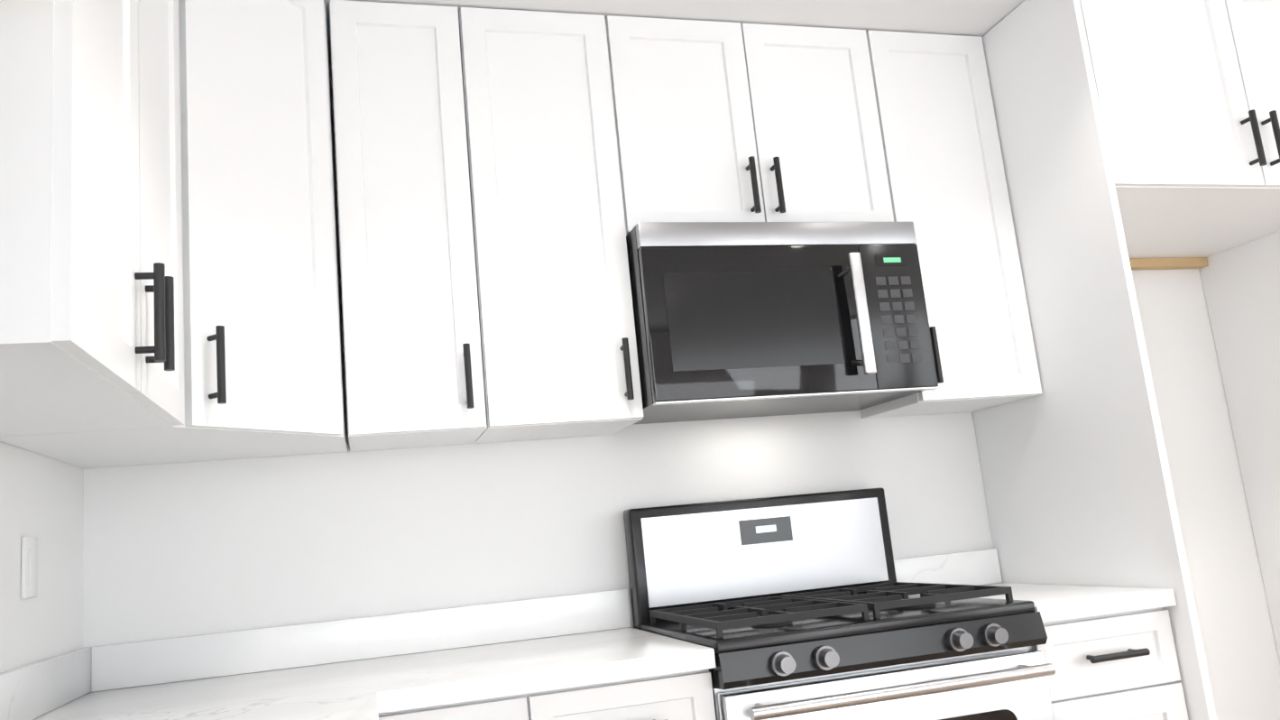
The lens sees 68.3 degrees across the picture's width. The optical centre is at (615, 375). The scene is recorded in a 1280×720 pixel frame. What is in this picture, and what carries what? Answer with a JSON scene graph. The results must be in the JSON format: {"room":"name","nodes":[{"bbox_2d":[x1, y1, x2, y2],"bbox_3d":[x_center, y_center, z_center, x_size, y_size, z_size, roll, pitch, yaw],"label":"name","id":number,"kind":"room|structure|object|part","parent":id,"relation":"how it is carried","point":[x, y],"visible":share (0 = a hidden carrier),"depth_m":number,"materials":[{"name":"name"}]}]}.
{"room":"kitchen","nodes":[
{"label":"kitchen","id":0,"kind":"room"},
{"bbox_2d":[0,441,83,672],"bbox_3d":[-0.987,0.166,1.006,0.100,2.500,8.800,-3,-10,-15],"label":"wall","id":1,"kind":"structure","parent":0,"point":[41,498],"depth_m":1.94,"materials":[{"name":"paint"}]},
{"bbox_2d":[20,536,37,598],"bbox_3d":[-1.150,0.377,1.853,0.010,0.118,0.075,-3,-10,-15],"label":"electrical outlet plate","id":2,"kind":"object","parent":1,"relation":"attached to","point":[29,580],"visible":0.98,"depth_m":1.84,"materials":[{"name":"white plastic"}]},
{"bbox_2d":[0,0,191,443],"bbox_3d":[-0.921,-0.488,1.469,0.325,1.067,0.717,-3,-10,-15],"label":"upper cabinet","id":3,"kind":"object","parent":1,"relation":"attached to","point":[170,285],"depth_m":1.31,"materials":[{"name":"white wood"}]},
{"bbox_3d":[-0.729,-0.528,1.339,0.020,1.063,0.354,-3,-10,-15],"label":"full door","id":4,"kind":"part","parent":3,"relation":"part of","materials":[{"name":"white wood"}]},
{"bbox_3d":[-0.698,-0.094,1.414,0.041,0.150,0.016,-3,-10,-15],"label":"full door handle","id":5,"kind":"part","parent":3,"relation":"part of","materials":[{"name":"black metal"}]},
{"bbox_3d":[-0.819,-0.461,1.679,0.020,1.063,0.354,-3,-10,-15],"label":"full door","id":6,"kind":"part","parent":3,"relation":"part of","materials":[{"name":"white wood"}]},
{"bbox_3d":[-0.715,-0.081,1.480,0.041,0.150,0.016,-3,-10,-15],"label":"full door handle","id":7,"kind":"part","parent":3,"relation":"part of","materials":[{"name":"black metal"}]},
{"bbox_2d":[9,0,347,468],"bbox_3d":[-0.952,-0.371,2.137,0.604,1.067,0.605,-3,-10,-15],"label":"upper cabinet","id":8,"kind":"object","parent":1,"relation":"attached to","point":[267,361],"depth_m":2.02,"materials":[{"name":"white wood"}]},
{"bbox_3d":[-0.768,-0.018,1.816,0.041,0.150,0.016,-11,-11,29],"label":"corner door handle","id":9,"kind":"part","parent":8,"relation":"part of","materials":[{"name":"black metal"}]},
{"bbox_3d":[-0.759,-0.407,2.027,0.020,1.063,0.374,-11,-11,29],"label":"corner door","id":10,"kind":"part","parent":8,"relation":"part of","materials":[{"name":"white wood"}]},
{"bbox_2d":[323,0,1024,64],"bbox_3d":[1.491,-1.207,1.928,5.485,0.050,8.800,-3,-10,-15],"label":"ceiling","id":11,"kind":"structure","parent":0,"point":[980,18],"depth_m":2.55,"materials":[{"name":"paint"}]},
{"bbox_2d":[82,64,1279,719],"bbox_3d":[0.399,0.332,2.728,3.460,2.500,0.100,-3,-10,-15],"label":"wall","id":12,"kind":"structure","parent":0,"point":[184,548],"depth_m":2.51,"materials":[{"name":"paint"}]},
{"bbox_2d":[329,0,495,451],"bbox_3d":[-0.537,-0.366,2.392,0.313,1.067,0.325,-3,-10,-15],"label":"upper cabinet","id":13,"kind":"object","parent":12,"relation":"attached to","point":[418,354],"depth_m":2.24,"materials":[{"name":"white wood"}]},
{"bbox_3d":[-0.499,-0.394,2.247,0.307,1.063,0.020,-3,-10,-15],"label":"door","id":14,"kind":"part","parent":13,"relation":"part of","materials":[{"name":"white wood"}]},
{"bbox_3d":[-0.342,0.004,2.179,0.016,0.150,0.041,-3,-10,-15],"label":"door handle","id":15,"kind":"part","parent":13,"relation":"part of","materials":[{"name":"black metal"}]},
{"bbox_2d":[466,7,643,442],"bbox_3d":[-0.203,-0.382,2.483,0.380,1.067,0.325,-3,-10,-15],"label":"upper cabinet","id":16,"kind":"object","parent":12,"relation":"attached to","point":[508,180],"depth_m":2.34,"materials":[{"name":"white wood"}]},
{"bbox_3d":[-0.164,-0.410,2.339,0.373,1.063,0.020,-3,-10,-15],"label":"door","id":17,"kind":"part","parent":16,"relation":"part of","materials":[{"name":"white wood"}]},
{"bbox_3d":[0.025,-0.013,2.279,0.016,0.150,0.041,-3,-10,-15],"label":"door handle","id":18,"kind":"part","parent":16,"relation":"part of","materials":[{"name":"black metal"}]},
{"bbox_2d":[614,15,902,228],"bbox_3d":[0.328,-0.638,2.674,0.762,0.597,0.325,-3,-10,-15],"label":"upper cabinet","id":19,"kind":"object","parent":12,"relation":"attached to","point":[722,121],"depth_m":2.53,"materials":[{"name":"white wood"}]},
{"bbox_3d":[0.183,-0.657,2.479,0.376,0.593,0.020,-3,-10,-15],"label":"door","id":20,"kind":"part","parent":19,"relation":"part of","materials":[{"name":"white wood"}]},
{"bbox_3d":[0.357,-0.492,2.460,0.016,0.150,0.041,-3,-10,-15],"label":"door handle","id":21,"kind":"part","parent":19,"relation":"part of","materials":[{"name":"black metal"}]},
{"bbox_3d":[0.424,-0.495,2.479,0.016,0.150,0.041,-3,-10,-15],"label":"door handle","id":22,"kind":"part","parent":19,"relation":"part of","materials":[{"name":"black metal"}]},
{"bbox_2d":[626,221,938,424],"bbox_3d":[0.393,-0.135,2.525,0.758,0.446,0.453,-3,-10,-15],"label":"over-the-range microwave","id":23,"kind":"object","parent":19,"relation":"attached to","point":[740,319],"visible":1,"depth_m":2.34,"materials":[{"name":"black metal"}]},
{"bbox_3d":[0.355,-0.134,2.334,0.585,0.380,0.030,-3,-10,-15],"label":"door","id":24,"kind":"part","parent":23,"relation":"part of","materials":[{"name":"black glass"}]},
{"bbox_3d":[0.612,-0.153,2.369,0.032,0.312,0.041,-3,-10,-15],"label":"handle","id":25,"kind":"part","parent":23,"relation":"part of","materials":[{"name":"silver metal"}]},
{"bbox_3d":[0.550,-0.675,2.579,0.376,0.593,0.020,-3,-10,-15],"label":"door","id":26,"kind":"part","parent":19,"relation":"part of","materials":[{"name":"white wood"}]},
{"bbox_2d":[860,30,1042,418],"bbox_3d":[0.902,-0.433,2.785,0.377,1.067,0.325,-3,-10,-15],"label":"upper cabinet","id":27,"kind":"object","parent":12,"relation":"attached to","point":[951,178],"depth_m":2.64,"materials":[{"name":"white wood"}]},
{"bbox_3d":[0.843,-0.051,2.502,0.016,0.150,0.041,-3,-10,-15],"label":"door handle","id":28,"kind":"part","parent":27,"relation":"part of","materials":[{"name":"black metal"}]},
{"bbox_3d":[0.940,-0.461,2.640,0.372,1.063,0.020,-3,-10,-15],"label":"door","id":29,"kind":"part","parent":27,"relation":"part of","materials":[{"name":"white wood"}]},
{"bbox_3d":[1.727,1.310,1.496,5.485,0.080,8.800,-3,-10,-15],"label":"floor","id":30,"kind":"structure","parent":0,"visible":0},
{"bbox_2d":[378,691,541,719],"bbox_3d":[-0.362,1.101,1.981,0.327,0.874,0.648,-3,-10,-15],"label":"base cabinet","id":31,"kind":"object","parent":30,"relation":"on","point":[522,706],"depth_m":1.79,"materials":[{"name":"white wood"}]},
{"bbox_2d":[0,588,716,719],"bbox_3d":[-0.473,0.295,0.599,0.660,0.692,3.518,-3,-10,-15],"label":"countertop","id":32,"kind":"structure","parent":31,"relation":"on","point":[370,667],"depth_m":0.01,"materials":[{"name":"white stone"}]},
{"bbox_3d":[-0.286,0.997,1.720,0.302,0.751,0.020,-3,-10,-15],"label":"door","id":33,"kind":"part","parent":31,"relation":"part of","materials":[{"name":"white wood"}]},
{"bbox_2d":[537,668,716,719],"bbox_3d":[-0.025,1.088,2.087,0.378,0.874,0.620,-3,-10,-15],"label":"base cabinet","id":34,"kind":"object","parent":30,"relation":"on","point":[686,695],"depth_m":1.87,"materials":[{"name":"white wood"}]},
{"bbox_3d":[0.018,0.691,1.860,0.372,0.159,0.020,-3,-10,-15],"label":"drawer","id":35,"kind":"part","parent":34,"relation":"part of","materials":[{"name":"white wood"}]},
{"bbox_3d":[0.025,0.685,1.831,0.150,0.016,0.041,-3,-10,-15],"label":"drawer handle","id":36,"kind":"part","parent":34,"relation":"part of","materials":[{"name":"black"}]},
{"bbox_2d":[623,487,1055,719],"bbox_3d":[0.526,0.881,2.209,0.758,1.221,0.704,-3,-10,-15],"label":"range","id":37,"kind":"object","parent":30,"relation":"on","point":[806,606],"visible":0.92,"depth_m":2.07,"materials":[{"name":"black metal"}]},
{"bbox_3d":[0.338,0.579,1.889,0.048,0.048,0.038,-3,-10,-15],"label":"knob","id":38,"kind":"part","parent":37,"relation":"part of","materials":[{"name":"silver metal"}]},
{"bbox_3d":[0.430,0.574,1.915,0.048,0.048,0.038,-3,-10,-15],"label":"knob","id":39,"kind":"part","parent":37,"relation":"part of","materials":[{"name":"silver metal"}]},
{"bbox_2d":[640,592,1035,654],"bbox_3d":[0.498,0.584,2.262,0.758,0.028,0.560,-3,-10,-15],"label":"cooktop","id":40,"kind":"object","parent":37,"relation":"in","point":[899,623],"depth_m":2.02,"materials":[{"name":"black metal"}]},
{"bbox_3d":[0.597,0.894,1.950,0.750,0.546,0.048,-3,-10,-15],"label":"door","id":41,"kind":"part","parent":37,"relation":"part of","materials":[{"name":"silver metal"}]},
{"bbox_3d":[0.589,0.645,1.937,0.688,0.025,0.068,-3,-10,-15],"label":"door handle","id":42,"kind":"part","parent":37,"relation":"part of","materials":[{"name":"silver metal"}]},
{"bbox_3d":[0.731,0.560,1.997,0.048,0.048,0.038,-3,-10,-15],"label":"knob","id":43,"kind":"part","parent":37,"relation":"part of","materials":[{"name":"silver metal"}]},
{"bbox_3d":[0.814,0.556,2.019,0.048,0.048,0.038,-3,-10,-15],"label":"knob","id":44,"kind":"part","parent":37,"relation":"part of","materials":[{"name":"silver metal"}]},
{"bbox_2d":[1030,607,1188,719],"bbox_3d":[1.084,1.032,2.368,0.377,0.874,0.661,-3,-10,-15],"label":"base cabinet","id":45,"kind":"object","parent":30,"relation":"on","point":[1122,666],"visible":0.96,"depth_m":2.15,"materials":[{"name":"white wood"}]},
{"bbox_2d":[893,548,1176,623],"bbox_3d":[1.035,0.536,2.461,0.377,0.138,0.645,-3,-10,-15],"label":"countertop","id":46,"kind":"structure","parent":45,"relation":"on","point":[1055,603],"depth_m":2.40,"materials":[{"name":"white stone"}]},
{"bbox_3d":[1.157,1.010,2.098,0.371,0.586,0.020,-3,-10,-15],"label":"door","id":47,"kind":"part","parent":45,"relation":"part of","materials":[{"name":"white wood"}]},
{"bbox_3d":[1.129,0.633,2.132,0.150,0.016,0.041,-3,-10,-15],"label":"drawer handle","id":48,"kind":"part","parent":45,"relation":"part of","materials":[{"name":"black metal"}]},
{"bbox_2d":[972,0,1279,719],"bbox_3d":[1.683,0.200,2.661,1.000,2.495,0.714,-3,-10,-15],"label":"enclosure","id":49,"kind":"object","parent":30,"relation":"on","point":[1138,133],"visible":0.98,"depth_m":2.50,"materials":[{"name":"white wood"}]},
{"bbox_3d":[1.441,-0.777,2.467,0.474,0.593,0.020,-3,-10,-15],"label":"door","id":50,"kind":"part","parent":49,"relation":"part of","materials":[{"name":"white wood"}]},
{"bbox_3d":[2.150,0.182,2.809,0.020,2.495,0.673,-3,-10,-15],"label":"panel","id":51,"kind":"part","parent":49,"relation":"part of","materials":[{"name":"white wood"}]},
{"bbox_3d":[1.903,-0.799,2.593,0.474,0.593,0.020,-3,-10,-15],"label":"door","id":52,"kind":"part","parent":49,"relation":"part of","materials":[{"name":"white wood"}]},
{"bbox_3d":[1.662,-0.614,2.462,0.016,0.150,0.041,-3,-10,-15],"label":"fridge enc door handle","id":53,"kind":"part","parent":49,"relation":"part of","materials":[{"name":"black metal"}]},
{"bbox_3d":[1.730,-0.617,2.480,0.016,0.150,0.041,-3,-10,-15],"label":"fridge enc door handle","id":54,"kind":"part","parent":49,"relation":"part of","materials":[{"name":"black metal"}]}
]}

